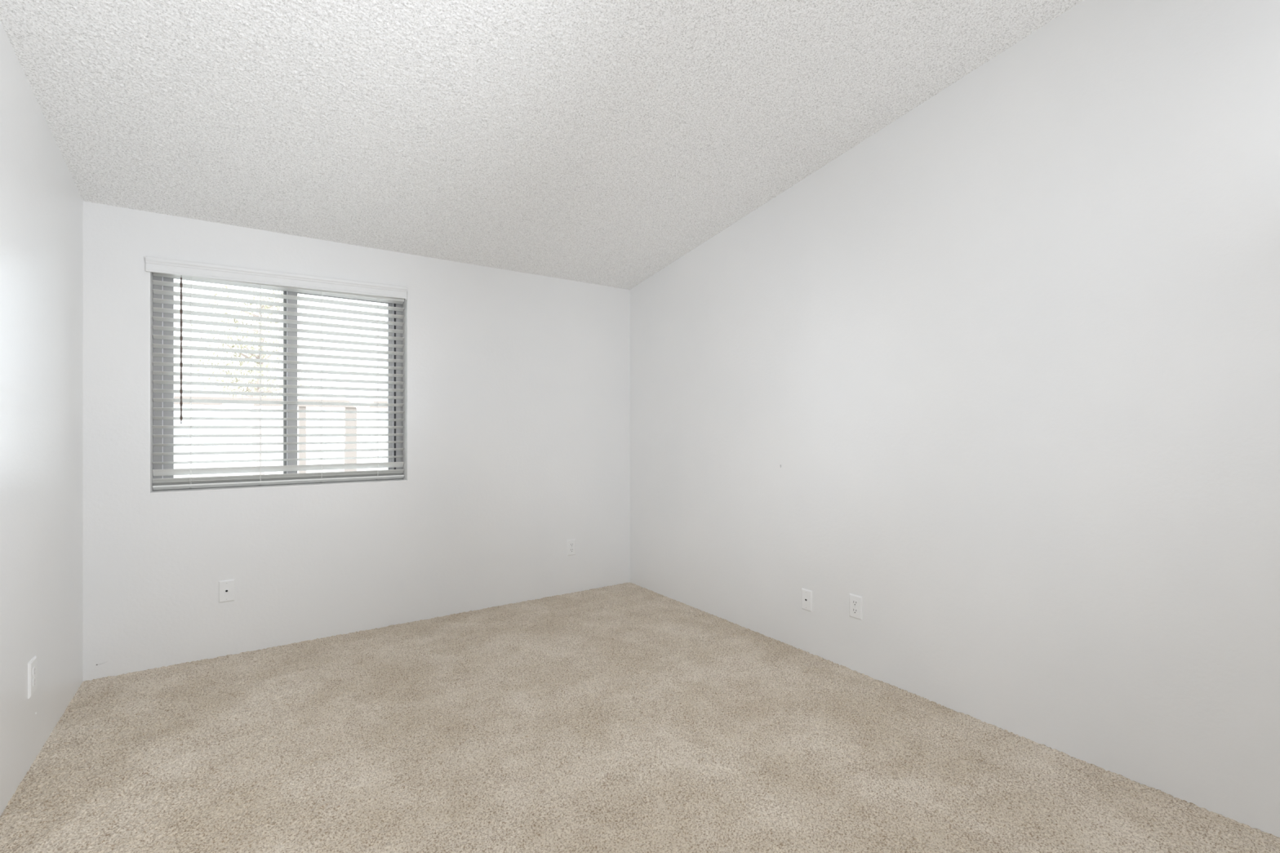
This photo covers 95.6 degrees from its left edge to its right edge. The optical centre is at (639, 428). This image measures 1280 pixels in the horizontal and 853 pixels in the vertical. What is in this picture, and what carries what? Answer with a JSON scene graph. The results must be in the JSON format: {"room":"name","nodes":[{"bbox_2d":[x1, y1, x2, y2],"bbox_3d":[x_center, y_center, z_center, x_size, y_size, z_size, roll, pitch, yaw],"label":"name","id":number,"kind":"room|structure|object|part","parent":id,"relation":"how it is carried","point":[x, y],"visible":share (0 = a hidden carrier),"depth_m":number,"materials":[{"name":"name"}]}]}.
{"room":"empty bedroom","nodes":[
{"label":"empty bedroom","id":0,"kind":"room"},
{"bbox_2d":[0,21,83,817],"bbox_3d":[-1.164,-0.366,0.451,0.191,3.253,5.846,0,0,-35],"label":"wall","id":1,"kind":"structure","parent":0,"point":[42,204],"depth_m":2.13,"materials":[{"name":"white paint"}]},
{"bbox_2d":[27,655,36,698],"bbox_3d":[-2.162,0.885,2.068,0.009,0.125,0.082,0,0,-35],"label":"power outlet","id":2,"kind":"object","parent":1,"relation":"attached to","point":[32,664],"visible":1,"depth_m":2.05,"materials":[{"name":"white plastic"}]},
{"bbox_2d":[32,676,35,687],"bbox_3d":[-2.159,0.905,2.070,0.002,0.028,0.034,0,0,-35],"label":"socket","id":3,"kind":"object","parent":2,"relation":"attached to","point":[33,677],"depth_m":2.07,"materials":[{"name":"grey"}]},
{"bbox_2d":[32,666,35,675],"bbox_3d":[-2.159,0.866,2.070,0.002,0.028,0.034,0,0,-35],"label":"socket","id":4,"kind":"object","parent":2,"relation":"attached to","point":[33,667],"depth_m":2.07,"materials":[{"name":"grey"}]},
{"bbox_2d":[83,200,629,680],"bbox_3d":[-1.414,0.081,3.716,3.114,2.359,0.191,0,0,-35],"label":"wall","id":5,"kind":"structure","parent":0,"point":[516,384],"depth_m":3.51,"materials":[{"name":"grey paint"}]},
{"bbox_2d":[218,578,235,603],"bbox_3d":[-2.181,0.861,3.064,0.070,0.115,0.012,0,0,-35],"label":"outlet","id":6,"kind":"object","parent":5,"relation":"attached to","point":[226,588],"visible":1,"depth_m":3.06,"materials":[{"name":"white plastic"}]},
{"bbox_2d":[153,275,402,490],"bbox_3d":[-2.020,-0.261,3.357,1.218,1.168,0.052,0,0,-35],"label":"window","id":7,"kind":"structure","parent":5,"relation":"in","point":[159,359],"depth_m":3.34,"materials":[{"name":"grey metal"}]},
{"bbox_3d":[-2.237,-0.261,3.198,0.604,1.094,0.017,0,0,-35],"label":"sash","id":8,"kind":"part","parent":7,"relation":"part of","materials":[{"name":"grey metal"}]},
{"bbox_2d":[145,255,407,490],"bbox_3d":[-1.970,-0.275,3.270,1.232,1.188,0.137,0,0,-35],"label":"blind","id":9,"kind":"object","parent":7,"relation":"attached to","point":[160,267],"visible":1,"depth_m":3.24,"materials":[{"name":"white plastic"}]},
{"bbox_3d":[-2.361,-0.248,3.050,0.001,1.103,0.055,0,0,-35],"label":"ladder cord","id":10,"kind":"part","parent":9,"relation":"part of","materials":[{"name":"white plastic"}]},
{"bbox_3d":[-2.351,-0.248,3.041,0.004,1.103,0.020,0,0,-35],"label":"lift cord","id":11,"kind":"part","parent":9,"relation":"part of","materials":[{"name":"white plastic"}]},
{"bbox_3d":[-2.109,-0.248,3.224,0.001,1.103,0.055,0,0,-35],"label":"ladder cord","id":12,"kind":"part","parent":9,"relation":"part of","materials":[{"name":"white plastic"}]},
{"bbox_3d":[-2.099,-0.248,3.215,0.004,1.103,0.020,0,0,-35],"label":"lift cord","id":13,"kind":"part","parent":9,"relation":"part of","materials":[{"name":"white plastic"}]},
{"bbox_3d":[-1.987,0.305,3.308,1.213,0.025,0.039,0,0,-35],"label":"rail","id":14,"kind":"part","parent":9,"relation":"part of","materials":[{"name":"white plastic"}]},
{"bbox_3d":[-1.864,-0.248,3.393,0.001,1.103,0.055,0,0,-35],"label":"ladder cord","id":15,"kind":"part","parent":9,"relation":"part of","materials":[{"name":"white fabric"}]},
{"bbox_3d":[-1.808,-0.261,3.517,0.603,1.094,0.017,0,0,-35],"label":"sash","id":16,"kind":"part","parent":7,"relation":"part of","materials":[{"name":"grey metal"}]},
{"bbox_2d":[150,479,407,493],"bbox_3d":[-1.972,0.326,3.287,1.218,0.007,0.122,0,0,-35],"label":"trim","id":17,"kind":"structure","parent":5,"relation":"attached to","point":[181,491],"depth_m":3.23,"materials":[{"name":"white paint"}]},
{"bbox_2d":[567,538,575,555],"bbox_3d":[-0.498,0.869,4.229,0.070,0.115,0.009,0,0,-35],"label":"power outlet","id":18,"kind":"object","parent":5,"relation":"attached to","point":[571,543],"visible":1,"depth_m":4.22,"materials":[{"name":"white plastic"}]},
{"bbox_2d":[0,0,1084,289],"bbox_3d":[0.195,-1.589,1.391,3.354,1.026,5.706,0,0,-35],"label":"ceiling","id":19,"kind":"structure","parent":0,"point":[597,142],"depth_m":2.36,"materials":[{"name":"paint"}]},
{"bbox_2d":[0,582,1279,852],"bbox_3d":[0.195,1.227,1.391,3.114,0.067,5.466,0,0,-35],"label":"floor","id":20,"kind":"structure","parent":0,"point":[626,717],"depth_m":2.09,"materials":[{"name":"carpet"}]},
{"bbox_2d":[629,0,1279,837],"bbox_3d":[1.552,-0.366,2.329,0.193,3.253,5.846,0,0,-35],"label":"wall","id":21,"kind":"structure","parent":0,"point":[998,375],"depth_m":2.23,"materials":[{"name":"grey paint"}]},
{"bbox_2d":[801,587,812,612],"bbox_3d":[0.892,0.921,3.111,0.009,0.112,0.068,0,0,-35],"label":"phone jack","id":22,"kind":"object","parent":21,"relation":"attached to","point":[806,595],"visible":1,"depth_m":3.11,"materials":[{"name":"white plastic"}]},
{"bbox_2d":[849,593,862,620],"bbox_3d":[1.063,0.881,2.865,0.009,0.115,0.072,0,0,-35],"label":"power outlet","id":23,"kind":"object","parent":21,"relation":"attached to","point":[855,601],"visible":1,"depth_m":2.86,"materials":[{"name":"white plastic"}]},
{"bbox_2d":[852,607,857,613],"bbox_3d":[1.060,0.901,2.863,0.002,0.028,0.034,0,0,-35],"label":"socket","id":24,"kind":"object","parent":23,"relation":"attached to","point":[855,610],"depth_m":2.86,"materials":[{"name":"white plastic"}]},
{"bbox_2d":[852,600,857,606],"bbox_3d":[1.060,0.862,2.863,0.002,0.028,0.034,0,0,-35],"label":"socket","id":25,"kind":"object","parent":23,"relation":"attached to","point":[855,602],"depth_m":2.86,"materials":[{"name":"white plastic"}]},
{"label":"outside","id":26,"kind":"structure","parent":0,"visible":0},
{"bbox_2d":[173,445,387,478],"bbox_3d":[-5.689,1.750,8.224,80.000,0.100,100.000,0,0,-35],"label":"ground","id":27,"kind":"structure","parent":26,"point":[379,453],"depth_m":32.68,"materials":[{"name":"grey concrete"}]},
{"bbox_2d":[185,284,319,475],"bbox_3d":[-6.100,-0.466,9.187,1.863,4.336,1.908,0,0,-35],"label":"tree","id":28,"kind":"object","parent":27,"relation":"on","point":[254,423],"visible":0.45,"depth_m":9.12,"materials":[{"name":"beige plant"}]},
{"bbox_2d":[173,395,387,473],"bbox_3d":[-4.137,0.677,6.860,4.200,2.045,0.130,0,0,-35],"label":"fence","id":29,"kind":"object","parent":27,"relation":"on","point":[300,415],"visible":0.02,"depth_m":6.92,"materials":[{"name":"brown"}]},
{"bbox_3d":[-4.110,-0.300,6.821,4.200,0.090,0.035,0,0,-35],"label":"rail","id":30,"kind":"part","parent":29,"relation":"part of","materials":[{"name":"brown"}]},
{"bbox_3d":[-4.040,0.700,6.945,0.075,2.000,0.100,0,0,-35],"label":"post","id":31,"kind":"part","parent":29,"relation":"part of","materials":[{"name":"brown"}]},
{"bbox_3d":[-3.611,0.700,7.242,0.130,2.000,0.100,0,0,-35],"label":"post","id":32,"kind":"part","parent":29,"relation":"part of","materials":[{"name":"brown"}]}
]}

